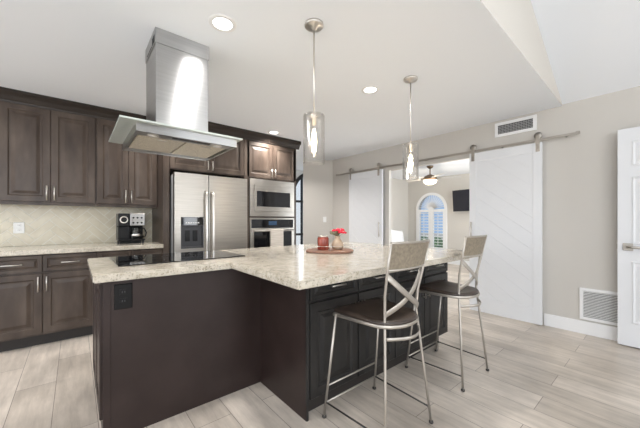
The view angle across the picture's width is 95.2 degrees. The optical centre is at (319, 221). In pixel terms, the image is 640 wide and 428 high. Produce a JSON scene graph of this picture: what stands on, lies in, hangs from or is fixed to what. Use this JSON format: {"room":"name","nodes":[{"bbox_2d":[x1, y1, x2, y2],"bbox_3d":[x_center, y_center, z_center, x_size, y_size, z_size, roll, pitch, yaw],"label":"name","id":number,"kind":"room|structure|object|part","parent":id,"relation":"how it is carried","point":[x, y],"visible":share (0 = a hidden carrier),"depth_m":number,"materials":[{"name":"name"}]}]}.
{"room":"kitchen","nodes":[
{"label":"kitchen","id":0,"kind":"room"},
{"bbox_2d":[0,0,561,179],"bbox_3d":[-0.417,-1.335,4.075,12.000,0.101,5.621,0,0,-40],"label":"ceiling","id":1,"kind":"structure","parent":0,"point":[469,72],"depth_m":2.40,"materials":[{"name":"white paint"}]},
{"bbox_2d":[109,27,242,160],"bbox_3d":[-1.061,-0.908,2.135,0.738,0.752,0.685,0,0,-40],"label":"range hood","id":2,"kind":"object","parent":1,"relation":"hanging from","point":[175,124],"visible":1,"depth_m":2.03,"materials":[{"name":"metal"}]},
{"bbox_2d":[208,14,236,31],"bbox_3d":[-0.632,-1.282,1.897,0.176,0.005,0.176,0,0,-40],"label":"recessed light","id":3,"kind":"object","parent":1,"relation":"in","point":[220,22],"visible":1,"depth_m":1.89,"materials":[{"name":"white paint"}]},
{"bbox_2d":[268,131,279,134],"bbox_3d":[-0.666,-1.282,4.232,0.176,0.005,0.176,0,0,-40],"label":"recessed light","id":4,"kind":"object","parent":1,"relation":"in","point":[269,132],"visible":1,"depth_m":4.22,"materials":[{"name":"white paint"}]},
{"bbox_2d":[304,18,323,152],"bbox_3d":[-0.039,-0.830,1.906,0.140,0.910,0.140,0,0,-40],"label":"pendant light","id":5,"kind":"object","parent":1,"relation":"hanging from","point":[313,25],"visible":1,"depth_m":1.90,"materials":[{"name":"grey metal"}]},
{"bbox_2d":[311,113,316,125],"bbox_3d":[-0.039,-0.662,1.906,0.040,0.075,0.040,0,0,-40],"label":"socket","id":6,"kind":"object","parent":5,"relation":"attached to","point":[313,116],"depth_m":1.89,"materials":[{"name":"grey metal"}]},
{"bbox_3d":[-0.039,-0.965,1.906,0.009,0.560,0.009,0,0,-40],"label":"rod","id":7,"kind":"part","parent":5,"relation":"part of","materials":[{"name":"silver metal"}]},
{"bbox_2d":[361,86,378,93],"bbox_3d":[0.491,-1.282,2.853,0.176,0.005,0.176,0,0,-40],"label":"recessed light","id":8,"kind":"object","parent":1,"relation":"in","point":[368,89],"visible":1,"depth_m":2.84,"materials":[{"name":"white paint"}]},
{"bbox_2d":[403,75,417,170],"bbox_3d":[0.816,-0.830,2.630,0.140,0.910,0.140,0,0,-40],"label":"pendant light","id":9,"kind":"object","parent":1,"relation":"hanging from","point":[409,79],"visible":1,"depth_m":2.62,"materials":[{"name":"grey metal"}]},
{"bbox_2d":[408,143,412,151],"bbox_3d":[0.816,-0.662,2.630,0.040,0.075,0.040,0,0,-40],"label":"socket","id":10,"kind":"object","parent":9,"relation":"attached to","point":[410,145],"depth_m":2.61,"materials":[{"name":"grey metal"}]},
{"bbox_3d":[0.816,-0.965,2.630,0.009,0.560,0.009,0,0,-40],"label":"rod","id":11,"kind":"part","parent":9,"relation":"part of","materials":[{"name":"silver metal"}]},
{"bbox_2d":[404,165,453,184],"bbox_3d":[2.544,-1.070,6.835,1.318,0.430,1.282,0,0,-40],"label":"ceiling fan","id":12,"kind":"object","parent":1,"relation":"hanging from","point":[430,179],"visible":1,"depth_m":6.70,"materials":[{"name":"brown metal"}]},
{"bbox_3d":[2.308,-1.000,7.144,0.147,0.034,0.500,0,0,-36],"label":"blade","id":13,"kind":"part","parent":12,"relation":"part of","materials":[{"name":"brown wood"}]},
{"bbox_3d":[2.152,-1.000,6.663,0.500,0.034,0.147,0,0,-18],"label":"blade","id":14,"kind":"part","parent":12,"relation":"part of","materials":[{"name":"brown wood"}]},
{"bbox_3d":[2.561,-1.022,6.796,0.310,0.125,0.310,0,0,-40],"label":"motor","id":15,"kind":"part","parent":12,"relation":"part of","materials":[{"name":"brown metal"}]},
{"bbox_3d":[2.561,-0.906,6.796,0.300,0.103,0.300,0,0,-40],"label":"lamp shade","id":16,"kind":"part","parent":12,"relation":"part of","materials":[{"name":"white glass"}]},
{"bbox_2d":[296,170,302,178],"bbox_3d":[-1.240,-0.043,6.923,4.200,2.485,0.200,0,0,-40],"label":"wall","id":17,"kind":"structure","parent":0,"point":[298,172],"depth_m":7.38,"materials":[{"name":"white paint"}]},
{"bbox_2d":[296,174,302,244],"bbox_3d":[-0.249,-0.040,7.656,1.240,2.480,0.110,0,0,-40],"label":"door","id":18,"kind":"structure","parent":17,"relation":"in","point":[300,178],"depth_m":7.45,"materials":[{"name":"black metal"}]},
{"bbox_3d":[-0.249,-0.040,7.656,1.240,2.480,0.110,0,0,-40],"label":"frame","id":19,"kind":"part","parent":18,"relation":"part of","materials":[{"name":"black metal"}]},
{"bbox_2d":[303,160,332,244],"bbox_3d":[-0.164,-0.043,6.344,0.525,2.485,0.850,0,0,-40],"label":"wall","id":20,"kind":"structure","parent":0,"point":[317,174],"depth_m":6.16,"materials":[{"name":"grey paint"}]},
{"bbox_2d":[0,264,639,427],"bbox_3d":[1.440,1.250,1.861,12.000,0.100,11.400,0,0,-40],"label":"floor","id":21,"kind":"structure","parent":0,"point":[538,376],"depth_m":2.09,"materials":[{"name":"beige wood"}]},
{"bbox_2d":[0,252,96,351],"bbox_3d":[-2.858,0.758,3.034,0.832,0.884,0.674,0,0,-40],"label":"base cabinet","id":22,"kind":"object","parent":21,"relation":"on","point":[45,298],"visible":0.91,"depth_m":2.82,"materials":[{"name":"brown wood"}]},
{"bbox_3d":[-2.829,0.406,2.679,0.408,0.157,0.020,0,0,-40],"label":"drawer","id":23,"kind":"part","parent":22,"relation":"part of","materials":[{"name":"brown wood"}]},
{"bbox_3d":[-2.829,0.789,2.679,0.408,0.578,0.020,0,0,-40],"label":"door","id":24,"kind":"part","parent":22,"relation":"part of","materials":[{"name":"brown wood"}]},
{"bbox_3d":[-2.676,0.600,2.771,0.011,0.144,0.036,0,0,-40],"label":"handle","id":25,"kind":"part","parent":22,"relation":"part of","materials":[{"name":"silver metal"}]},
{"bbox_3d":[-2.513,0.789,2.943,0.408,0.578,0.020,0,0,-40],"label":"door","id":26,"kind":"part","parent":22,"relation":"part of","materials":[{"name":"brown wood"}]},
{"bbox_3d":[-2.513,0.406,2.943,0.408,0.157,0.020,0,0,-40],"label":"drawer","id":27,"kind":"part","parent":22,"relation":"part of","materials":[{"name":"brown wood"}]},
{"bbox_2d":[97,248,161,257],"bbox_3d":[-2.301,0.758,3.502,0.623,0.884,0.674,0,0,-40],"label":"base cabinet","id":28,"kind":"object","parent":21,"relation":"on","point":[100,254],"visible":0.07,"depth_m":3.25,"materials":[{"name":"brown wood"}]},
{"bbox_3d":[-2.231,0.406,3.180,0.304,0.157,0.020,0,0,-40],"label":"drawer","id":29,"kind":"part","parent":28,"relation":"part of","materials":[{"name":"brown wood"}]},
{"bbox_3d":[-1.996,0.406,3.377,0.304,0.157,0.020,0,0,-40],"label":"drawer","id":30,"kind":"part","parent":28,"relation":"part of","materials":[{"name":"brown wood"}]},
{"bbox_2d":[152,139,246,253],"bbox_3d":[-1.650,0.018,4.048,1.075,2.365,0.674,0,0,-40],"label":"surround","id":31,"kind":"object","parent":21,"relation":"on","point":[232,163],"visible":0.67,"depth_m":3.71,"materials":[{"name":"brown wood"}]},
{"bbox_3d":[-1.633,-0.901,3.682,0.475,0.512,0.020,0,0,-40],"label":"door","id":32,"kind":"part","parent":31,"relation":"part of","materials":[{"name":"brown wood"}]},
{"bbox_3d":[-1.266,-0.901,3.990,0.475,0.512,0.020,0,0,-40],"label":"door","id":33,"kind":"part","parent":31,"relation":"part of","materials":[{"name":"brown wood"}]},
{"bbox_2d":[208,121,300,149],"bbox_3d":[-1.313,-1.224,4.316,2.047,0.119,0.700,0,0,-40],"label":"trim","id":34,"kind":"structure","parent":31,"relation":"attached to","point":[213,127],"depth_m":4.18,"materials":[{"name":"brown wood"}]},
{"bbox_2d":[169,172,246,252],"bbox_3d":[-1.554,0.310,3.961,0.925,1.780,0.773,0,0,-40],"label":"refrigerator","id":35,"kind":"object","parent":21,"relation":"on","point":[207,213],"visible":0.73,"depth_m":3.65,"materials":[{"name":"grey metal"}]},
{"bbox_3d":[-1.580,0.258,3.579,0.394,1.675,0.075,0,0,-40],"label":"door","id":36,"kind":"part","parent":35,"relation":"part of","materials":[{"name":"metal"}]},
{"bbox_3d":[-1.552,0.000,3.556,0.264,0.100,0.006,0,0,-40],"label":"dispenser panel","id":37,"kind":"part","parent":35,"relation":"part of","materials":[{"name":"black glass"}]},
{"bbox_3d":[-1.411,0.175,3.629,0.025,1.114,0.080,0,0,-40],"label":"handle","id":38,"kind":"part","parent":35,"relation":"part of","materials":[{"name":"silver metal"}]},
{"bbox_3d":[-1.349,0.175,3.681,0.025,1.114,0.080,0,0,-40],"label":"handle","id":39,"kind":"part","parent":35,"relation":"part of","materials":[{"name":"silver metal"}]},
{"bbox_3d":[-1.224,0.258,3.878,0.525,1.675,0.075,0,0,-40],"label":"door","id":40,"kind":"part","parent":35,"relation":"part of","materials":[{"name":"metal"}]},
{"bbox_2d":[93,262,447,427],"bbox_3d":[-0.210,0.760,2.507,2.699,0.880,1.414,0,0,-40],"label":"kitchen island","id":41,"kind":"object","parent":21,"relation":"on","point":[185,342],"visible":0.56,"depth_m":1.88,"materials":[{"name":"brown wood"}]},
{"bbox_3d":[-1.550,0.710,2.018,0.017,0.740,0.365,0,0,-40],"label":"door","id":42,"kind":"part","parent":41,"relation":"part of","materials":[{"name":"brown wood"}]},
{"bbox_3d":[-1.303,0.710,1.723,0.017,0.740,0.365,0,0,-40],"label":"door","id":43,"kind":"part","parent":41,"relation":"part of","materials":[{"name":"brown wood"}]},
{"bbox_2d":[114,283,131,309],"bbox_3d":[-1.096,0.419,1.628,0.085,0.140,0.011,0,0,-40],"label":"wall outlet","id":44,"kind":"object","parent":41,"relation":"attached to","point":[122,293],"visible":1,"depth_m":1.62,"materials":[{"name":"black plastic"}]},
{"bbox_2d":[120,289,126,294],"bbox_3d":[-1.094,0.394,1.626,0.034,0.028,0.003,0,0,-40],"label":"receptacle","id":45,"kind":"object","parent":44,"relation":"attached to","point":[122,291],"depth_m":1.62,"materials":[{"name":"black plastic"}]},
{"bbox_2d":[120,298,126,303],"bbox_3d":[-1.094,0.444,1.626,0.034,0.028,0.003,0,0,-40],"label":"receptacle","id":46,"kind":"object","parent":44,"relation":"attached to","point":[122,300],"depth_m":1.62,"materials":[{"name":"black plastic"}]},
{"bbox_3d":[-1.060,0.760,2.180,0.942,0.880,0.788,0,0,-40],"label":"panel","id":47,"kind":"part","parent":41,"relation":"part of","materials":[{"name":"brown wood"}]},
{"bbox_2d":[87,242,478,289],"bbox_3d":[-0.126,0.299,2.430,2.790,0.042,1.695,0,0,-40],"label":"island countertop","id":48,"kind":"structure","parent":41,"relation":"on","point":[291,266],"depth_m":1.88,"materials":[{"name":"beige stone"}]},
{"bbox_2d":[110,250,244,266],"bbox_3d":[-1.090,0.274,2.259,0.833,0.007,0.562,0,0,-40],"label":"cooktop","id":49,"kind":"object","parent":48,"relation":"in","point":[120,261],"visible":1,"depth_m":2.18,"materials":[{"name":"black glass"}]},
{"bbox_2d":[306,243,352,253],"bbox_3d":[0.099,0.246,2.659,0.439,0.064,0.430,0,0,-40],"label":"wood tray","id":50,"kind":"object","parent":48,"relation":"on","point":[330,250],"visible":0.8,"depth_m":2.52,"materials":[{"name":"brown wood"}]},
{"bbox_2d":[317,235,328,249],"bbox_3d":[0.028,0.194,2.654,0.106,0.127,0.106,0,0,-40],"label":"candle jar","id":51,"kind":"object","parent":50,"relation":"on","point":[322,240],"visible":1,"depth_m":2.61,"materials":[{"name":"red glass"}]},
{"bbox_3d":[0.091,0.237,2.668,0.393,0.046,0.393,0,0,-40],"label":"wire rail","id":52,"kind":"part","parent":50,"relation":"part of","materials":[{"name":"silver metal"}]},
{"bbox_2d":[332,236,342,249],"bbox_3d":[0.161,0.197,2.682,0.112,0.122,0.112,0,0,-40],"label":"bud vase","id":53,"kind":"object","parent":50,"relation":"on","point":[337,241],"visible":0.92,"depth_m":2.65,"materials":[{"name":"beige ceramic"}]},
{"bbox_2d":[330,228,346,235],"bbox_3d":[0.164,0.105,2.672,0.141,0.084,0.111,0,0,-22],"label":"bunch","id":54,"kind":"object","parent":53,"relation":"on","point":[337,231],"visible":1,"depth_m":2.66,"materials":[{"name":"red plant"}]},
{"bbox_3d":[-0.258,0.760,1.972,0.020,0.880,0.562,0,0,-40],"label":"panel","id":55,"kind":"part","parent":41,"relation":"part of","materials":[{"name":"brown wood"}]},
{"bbox_3d":[-0.077,0.760,1.752,0.022,0.880,0.017,0,0,-40],"label":"corner post","id":56,"kind":"part","parent":41,"relation":"part of","materials":[{"name":"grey wood"}]},
{"bbox_3d":[0.098,0.410,1.902,0.418,0.150,0.020,0,0,-40],"label":"drawer","id":57,"kind":"part","parent":41,"relation":"part of","materials":[{"name":"grey wood"}]},
{"bbox_3d":[0.098,0.791,1.902,0.418,0.582,0.020,0,0,-40],"label":"door","id":58,"kind":"part","parent":41,"relation":"part of","materials":[{"name":"grey wood"}]},
{"bbox_3d":[0.115,0.410,1.881,0.124,0.011,0.036,0,0,-40],"label":"handle","id":59,"kind":"part","parent":41,"relation":"part of","materials":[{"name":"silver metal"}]},
{"bbox_3d":[0.426,0.791,2.177,0.418,0.582,0.020,0,0,-40],"label":"door","id":60,"kind":"part","parent":41,"relation":"part of","materials":[{"name":"grey wood"}]},
{"bbox_3d":[0.426,0.410,2.177,0.418,0.150,0.020,0,0,-40],"label":"drawer","id":61,"kind":"part","parent":41,"relation":"part of","materials":[{"name":"grey wood"}]},
{"bbox_3d":[0.754,0.410,2.453,0.418,0.150,0.020,0,0,-40],"label":"drawer","id":62,"kind":"part","parent":41,"relation":"part of","materials":[{"name":"grey wood"}]},
{"bbox_3d":[0.754,0.791,2.453,0.418,0.582,0.020,0,0,-40],"label":"door","id":63,"kind":"part","parent":41,"relation":"part of","materials":[{"name":"grey wood"}]},
{"bbox_3d":[1.083,0.791,2.728,0.418,0.582,0.020,0,0,-40],"label":"door","id":64,"kind":"part","parent":41,"relation":"part of","materials":[{"name":"grey wood"}]},
{"bbox_3d":[1.083,0.410,2.728,0.418,0.150,0.020,0,0,-40],"label":"drawer","id":65,"kind":"part","parent":41,"relation":"part of","materials":[{"name":"grey wood"}]},
{"bbox_2d":[247,140,295,247],"bbox_3d":[-0.909,0.018,4.670,0.858,2.365,0.674,0,0,-40],"label":"tall cabinet","id":66,"kind":"object","parent":21,"relation":"on","point":[264,161],"visible":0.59,"depth_m":4.41,"materials":[{"name":"brown wood"}]},
{"bbox_3d":[-0.884,-0.898,4.310,0.422,0.517,0.020,0,0,-40],"label":"door","id":67,"kind":"part","parent":66,"relation":"part of","materials":[{"name":"brown wood"}]},
{"bbox_2d":[249,178,293,216],"bbox_3d":[-0.864,-0.344,4.613,0.770,0.543,0.522,0,0,-40],"label":"microwave","id":68,"kind":"object","parent":66,"relation":"in","point":[266,197],"visible":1,"depth_m":4.39,"materials":[{"name":"grey metal"}]},
{"bbox_3d":[-0.700,-0.338,4.424,0.640,0.385,0.022,0,0,-40],"label":"door","id":69,"kind":"part","parent":68,"relation":"part of","materials":[{"name":"metal"}]},
{"bbox_2d":[249,218,293,247],"bbox_3d":[-0.865,0.362,4.613,0.770,0.825,0.620,0,0,-40],"label":"wall oven","id":70,"kind":"object","parent":66,"relation":"in","point":[259,228],"visible":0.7,"depth_m":4.35,"materials":[{"name":"grey metal"}]},
{"bbox_3d":[-0.713,0.035,4.433,0.726,0.120,0.024,0,0,-40],"label":"control panel","id":71,"kind":"part","parent":70,"relation":"part of","materials":[{"name":"black glass"}]},
{"bbox_3d":[-0.710,0.436,4.429,0.726,0.668,0.034,0,0,-40],"label":"door","id":72,"kind":"part","parent":70,"relation":"part of","materials":[{"name":"metal"}]},
{"bbox_3d":[-0.682,0.135,4.396,0.666,0.022,0.054,0,0,-40],"label":"handle","id":73,"kind":"part","parent":70,"relation":"part of","materials":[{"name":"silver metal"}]},
{"bbox_2d":[270,229,282,246],"bbox_3d":[-0.651,0.350,4.401,0.220,0.460,0.029,0,0,-40],"label":"dish towel","id":74,"kind":"object","parent":70,"relation":"hanging from","point":[276,235],"visible":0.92,"depth_m":4.38,"materials":[{"name":"beige fabric"}]},
{"bbox_3d":[-0.558,-0.898,4.584,0.422,0.517,0.020,0,0,-40],"label":"door","id":75,"kind":"part","parent":66,"relation":"part of","materials":[{"name":"brown wood"}]},
{"bbox_2d":[322,239,433,427],"bbox_3d":[0.357,0.653,1.753,0.500,1.094,0.495,0,0,-40],"label":"bar stool","id":76,"kind":"object","parent":21,"relation":"on","point":[379,313],"visible":1,"depth_m":1.63,"materials":[{"name":"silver metal"}]},
{"bbox_3d":[0.061,0.869,1.762,0.094,0.640,0.015,0,0,27],"label":"leg","id":77,"kind":"part","parent":76,"relation":"part of","materials":[{"name":"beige metal"}]},
{"bbox_3d":[0.369,0.539,1.739,0.410,0.036,0.390,0,0,-40],"label":"seat","id":78,"kind":"part","parent":76,"relation":"part of","materials":[{"name":"brown leather"}]},
{"bbox_3d":[0.399,0.869,2.046,0.015,0.640,0.094,0,0,-17],"label":"leg","id":79,"kind":"part","parent":76,"relation":"part of","materials":[{"name":"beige metal"}]},
{"bbox_3d":[0.349,0.651,1.498,0.044,1.076,0.116,0,0,11],"label":"leg","id":80,"kind":"part","parent":76,"relation":"part of","materials":[{"name":"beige metal"}]},
{"bbox_3d":[0.500,0.184,1.597,0.366,0.135,0.063,0,0,-40],"label":"panel","id":81,"kind":"part","parent":76,"relation":"part of","materials":[{"name":"beige fabric"}]},
{"bbox_3d":[0.500,0.185,1.597,0.370,0.158,0.072,0,0,-40],"label":"frame","id":82,"kind":"part","parent":76,"relation":"part of","materials":[{"name":"beige fabric"}]},
{"bbox_3d":[0.615,0.651,1.729,0.102,1.075,0.035,0,0,9],"label":"leg","id":83,"kind":"part","parent":76,"relation":"part of","materials":[{"name":"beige metal"}]},
{"bbox_2d":[405,235,488,391],"bbox_3d":[1.038,0.653,2.357,0.500,1.094,0.495,0,0,-40],"label":"bar stool","id":84,"kind":"object","parent":21,"relation":"on","point":[473,246],"visible":1,"depth_m":2.22,"materials":[{"name":"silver metal"}]},
{"bbox_3d":[0.742,0.869,2.366,0.094,0.640,0.015,0,0,27],"label":"leg","id":85,"kind":"part","parent":84,"relation":"part of","materials":[{"name":"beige metal"}]},
{"bbox_3d":[1.080,0.869,2.650,0.015,0.640,0.094,0,0,-17],"label":"leg","id":86,"kind":"part","parent":84,"relation":"part of","materials":[{"name":"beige metal"}]},
{"bbox_3d":[1.050,0.539,2.343,0.410,0.036,0.390,0,0,-40],"label":"seat","id":87,"kind":"part","parent":84,"relation":"part of","materials":[{"name":"brown leather"}]},
{"bbox_3d":[1.030,0.651,2.103,0.044,1.076,0.116,0,0,11],"label":"leg","id":88,"kind":"part","parent":84,"relation":"part of","materials":[{"name":"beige metal"}]},
{"bbox_3d":[1.181,0.184,2.201,0.366,0.135,0.063,0,0,-40],"label":"panel","id":89,"kind":"part","parent":84,"relation":"part of","materials":[{"name":"beige fabric"}]},
{"bbox_3d":[1.181,0.185,2.201,0.370,0.158,0.072,0,0,-40],"label":"frame","id":90,"kind":"part","parent":84,"relation":"part of","materials":[{"name":"beige fabric"}]},
{"bbox_3d":[1.296,0.651,2.333,0.102,1.075,0.035,0,0,9],"label":"leg","id":91,"kind":"part","parent":84,"relation":"part of","materials":[{"name":"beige metal"}]},
{"bbox_3d":[2.248,0.741,8.133,1.060,0.923,0.870,0,0,-40],"label":"armchair","id":92,"kind":"object","parent":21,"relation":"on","visible":0},
{"bbox_2d":[391,229,403,241],"bbox_3d":[2.123,0.485,8.126,0.699,0.581,0.233,0,0,-40],"label":"throw pillow","id":93,"kind":"object","parent":92,"relation":"on","point":[396,236],"visible":0.51,"depth_m":8.03,"materials":[{"name":"white fabric"}]},
{"bbox_3d":[-3.496,0.758,2.500,0.832,0.884,0.674,0,0,-40],"label":"base cabinet","id":94,"kind":"object","parent":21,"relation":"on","visible":0},
{"bbox_2d":[0,241,162,256],"bbox_3d":[-2.942,0.292,2.961,2.300,0.048,0.679,0,0,-40],"label":"countertop","id":95,"kind":"structure","parent":94,"relation":"on","point":[88,247],"depth_m":3.03,"materials":[{"name":"beige stone"}]},
{"bbox_2d":[116,213,146,243],"bbox_3d":[-2.307,0.088,3.575,0.292,0.360,0.256,0,0,-40],"label":"coffee maker","id":96,"kind":"object","parent":95,"relation":"on","point":[129,227],"visible":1,"depth_m":3.49,"materials":[{"name":"black plastic"}]},
{"bbox_3d":[-2.241,-0.019,3.570,0.154,0.145,0.150,0,0,-40],"label":"control panel","id":97,"kind":"part","parent":96,"relation":"part of","materials":[{"name":"metal"}]},
{"bbox_2d":[391,178,407,241],"bbox_3d":[2.928,-0.043,6.242,4.090,2.485,5.000,0,0,-40],"label":"wall","id":98,"kind":"structure","parent":0,"point":[399,188],"depth_m":8.97,"materials":[{"name":"grey paint"}]},
{"bbox_2d":[408,173,468,260],"bbox_3d":[4.418,-0.043,7.492,0.200,2.485,4.800,0,0,-40],"label":"wall","id":99,"kind":"structure","parent":0,"point":[457,221],"depth_m":8.27,"materials":[{"name":"grey paint"}]},
{"bbox_2d":[416,193,446,248],"bbox_3d":[3.328,0.028,8.687,0.146,1.745,0.970,0,0,-40],"label":"window","id":100,"kind":"structure","parent":99,"relation":"in","point":[431,207],"depth_m":8.63,"materials":[{"name":"white paint"}]},
{"bbox_3d":[3.303,0.235,8.665,0.060,1.170,0.820,0,0,-40],"label":"shutter frame","id":101,"kind":"part","parent":100,"relation":"part of","materials":[{"name":"white paint"}]},
{"bbox_2d":[448,260,468,265],"bbox_3d":[4.335,1.135,7.423,0.016,0.130,4.800,0,0,-40],"label":"baseboard","id":102,"kind":"structure","parent":99,"relation":"attached to","point":[458,261],"depth_m":8.06,"materials":[{"name":"white paint"}]},
{"bbox_2d":[452,189,468,211],"bbox_3d":[3.989,-0.550,7.632,0.298,0.572,0.980,0,0,-30],"label":"television","id":103,"kind":"object","parent":99,"relation":"attached to","point":[460,197],"visible":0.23,"depth_m":7.78,"materials":[{"name":"black plastic"}]},
{"bbox_2d":[333,86,639,326],"bbox_3d":[3.417,-0.100,2.443,0.055,2.600,9.750,0,0,-40],"label":"wall","id":104,"kind":"structure","parent":0,"point":[580,171],"depth_m":3.22,"materials":[{"name":"grey paint"}]},
{"bbox_2d":[388,157,468,244],"bbox_3d":[1.883,0.154,4.271,0.061,2.092,2.102,0,0,-40],"label":"trim","id":105,"kind":"structure","parent":104,"relation":"attached to","point":[456,159],"depth_m":5.05,"materials":[{"name":"white paint"}]},
{"bbox_2d":[336,131,579,324],"bbox_3d":[1.546,0.082,4.532,0.124,2.212,3.764,0,0,-40],"label":"door","id":106,"kind":"structure","parent":104,"relation":"in","point":[506,184],"depth_m":3.58,"materials":[{"name":"white paint"}]},
{"bbox_2d":[349,163,382,243],"bbox_3d":[0.816,0.082,5.364,0.074,2.212,0.800,0,0,-40],"label":"door","id":107,"kind":"structure","parent":106,"relation":"hanging from","point":[365,188],"depth_m":5.33,"materials":[{"name":"white paint"}]},
{"bbox_3d":[1.559,-0.937,4.543,0.090,0.038,3.764,0,0,-40],"label":"sliding door rail","id":108,"kind":"part","parent":106,"relation":"part of","materials":[{"name":"silver metal"}]},
{"bbox_2d":[495,114,536,137],"bbox_3d":[2.401,-1.165,3.599,0.014,0.180,0.444,0,0,-40],"label":"air vent","id":109,"kind":"object","parent":104,"relation":"in","point":[529,123],"visible":1,"depth_m":3.58,"materials":[{"name":"white metal"}]},
{"bbox_2d":[498,118,532,133],"bbox_3d":[2.401,-1.165,3.600,0.009,0.110,0.375,0,0,-40],"label":"grille","id":110,"kind":"object","parent":109,"relation":"attached to","point":[522,124],"depth_m":3.58,"materials":[{"name":"grey metal"}]},
{"bbox_2d":[544,313,617,340],"bbox_3d":[3.046,1.131,2.830,0.016,0.137,1.420,0,0,-40],"label":"baseboard","id":111,"kind":"structure","parent":104,"relation":"attached to","point":[579,326],"depth_m":3.11,"materials":[{"name":"white paint"}]},
{"bbox_2d":[580,287,617,325],"bbox_3d":[2.952,0.877,2.940,0.018,0.335,0.510,0,0,-40],"label":"air vent","id":112,"kind":"object","parent":104,"relation":"in","point":[601,306],"visible":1,"depth_m":3.02,"materials":[{"name":"white metal"}]},
{"bbox_2d":[616,126,639,347],"bbox_3d":[3.174,0.151,2.536,0.842,2.073,0.125,0,0,45],"label":"door","id":113,"kind":"structure","parent":104,"relation":"in","point":[628,246],"depth_m":2.78,"materials":[{"name":"white paint"}]},
{"bbox_3d":[2.939,0.245,2.731,0.057,0.070,0.155,0,0,-40],"label":"lever handle","id":114,"kind":"part","parent":113,"relation":"part of","materials":[{"name":"silver metal"}]},
{"bbox_3d":[3.148,0.105,2.521,0.006,1.730,0.625,0,0,-40],"label":"molded panel","id":115,"kind":"part","parent":113,"relation":"part of","materials":[{"name":"white paint"}]},
{"bbox_2d":[480,0,562,105],"bbox_3d":[-0.208,-2.108,0.714,8.003,1.647,0.025,0,0,-41],"label":"wall","id":116,"kind":"structure","parent":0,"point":[517,18],"depth_m":2.30,"materials":[{"name":"grey paint"}]},
{"bbox_2d":[531,0,639,103],"bbox_3d":[1.680,-2.098,-1.488,7.940,1.708,5.960,0,0,-40],"label":"ceiling","id":117,"kind":"structure","parent":0,"point":[592,47],"depth_m":2.58,"materials":[{"name":"white paint"}]},
{"bbox_3d":[-3.290,-0.042,3.205,6.480,2.485,0.140,0,0,-40],"label":"wall","id":118,"kind":"structure","parent":0,"visible":0},
{"bbox_2d":[0,101,95,206],"bbox_3d":[-2.917,-0.671,3.174,0.751,1.008,0.386,0,0,-40],"label":"upper cabinet","id":119,"kind":"object","parent":118,"relation":"attached to","point":[48,157],"visible":1,"depth_m":3.03,"materials":[{"name":"brown wood"}]},
{"bbox_3d":[-2.964,-0.683,2.943,0.366,0.967,0.020,0,0,-40],"label":"door","id":120,"kind":"part","parent":119,"relation":"part of","materials":[{"name":"brown wood"}]},
{"bbox_2d":[0,87,145,121],"bbox_3d":[-2.861,-1.224,2.990,2.140,0.119,0.080,0,0,-40],"label":"trim","id":121,"kind":"structure","parent":119,"relation":"attached to","point":[6,94],"depth_m":3.08,"materials":[{"name":"brown wood"}]},
{"bbox_3d":[-2.682,-0.683,3.180,0.366,0.967,0.020,0,0,-40],"label":"door","id":122,"kind":"part","parent":119,"relation":"part of","materials":[{"name":"brown wood"}]},
{"bbox_2d":[0,204,151,246],"bbox_3d":[-3.156,0.037,3.217,2.300,0.459,0.012,0,0,-40],"label":"tile backsplash","id":123,"kind":"structure","parent":118,"relation":"attached to","point":[44,224],"depth_m":3.37,"materials":[{"name":"white tile"}]},
{"bbox_2d":[13,222,24,233],"bbox_3d":[-3.233,0.072,3.136,0.085,0.120,0.011,0,0,-40],"label":"wall outlet","id":124,"kind":"object","parent":123,"relation":"attached to","point":[18,227],"visible":1,"depth_m":3.13,"materials":[{"name":"white plastic"}]},
{"bbox_2d":[96,118,156,207],"bbox_3d":[-2.392,-0.671,3.614,0.619,1.008,0.386,0,0,-40],"label":"upper cabinet","id":125,"kind":"object","parent":118,"relation":"attached to","point":[124,178],"visible":0.87,"depth_m":3.46,"materials":[{"name":"brown wood"}]},
{"bbox_3d":[-2.414,-0.683,3.405,0.300,0.967,0.020,0,0,-40],"label":"door","id":126,"kind":"part","parent":125,"relation":"part of","materials":[{"name":"brown wood"}]},
{"bbox_3d":[-2.182,-0.683,3.599,0.300,0.967,0.020,0,0,-40],"label":"door","id":127,"kind":"part","parent":125,"relation":"part of","materials":[{"name":"brown wood"}]},
{"label":"outside","id":128,"kind":"structure","parent":0,"visible":0},
{"bbox_2d":[421,233,442,238],"bbox_3d":[0.308,1.405,3.522,55.000,0.190,55.000,0,0,-40],"label":"ground","id":129,"kind":"structure","parent":128,"point":[423,234],"depth_m":26.75,"materials":[{"name":"white"}]},
{"bbox_2d":[296,181,299,244],"bbox_3d":[-0.104,-0.345,11.792,9.000,3.310,0.200,0,0,-40],"label":"wall","id":130,"kind":"structure","parent":129,"relation":"on","point":[298,184],"depth_m":11.06,"materials":[{"name":"white paint"}]},
{"bbox_2d":[421,236,442,247],"bbox_3d":[4.730,1.032,11.144,1.488,0.880,2.151,0,0,-40],"label":"hedge","id":131,"kind":"object","parent":129,"relation":"on","point":[435,241],"visible":0.06,"depth_m":11.02,"materials":[{"name":"green plant"}]}
]}

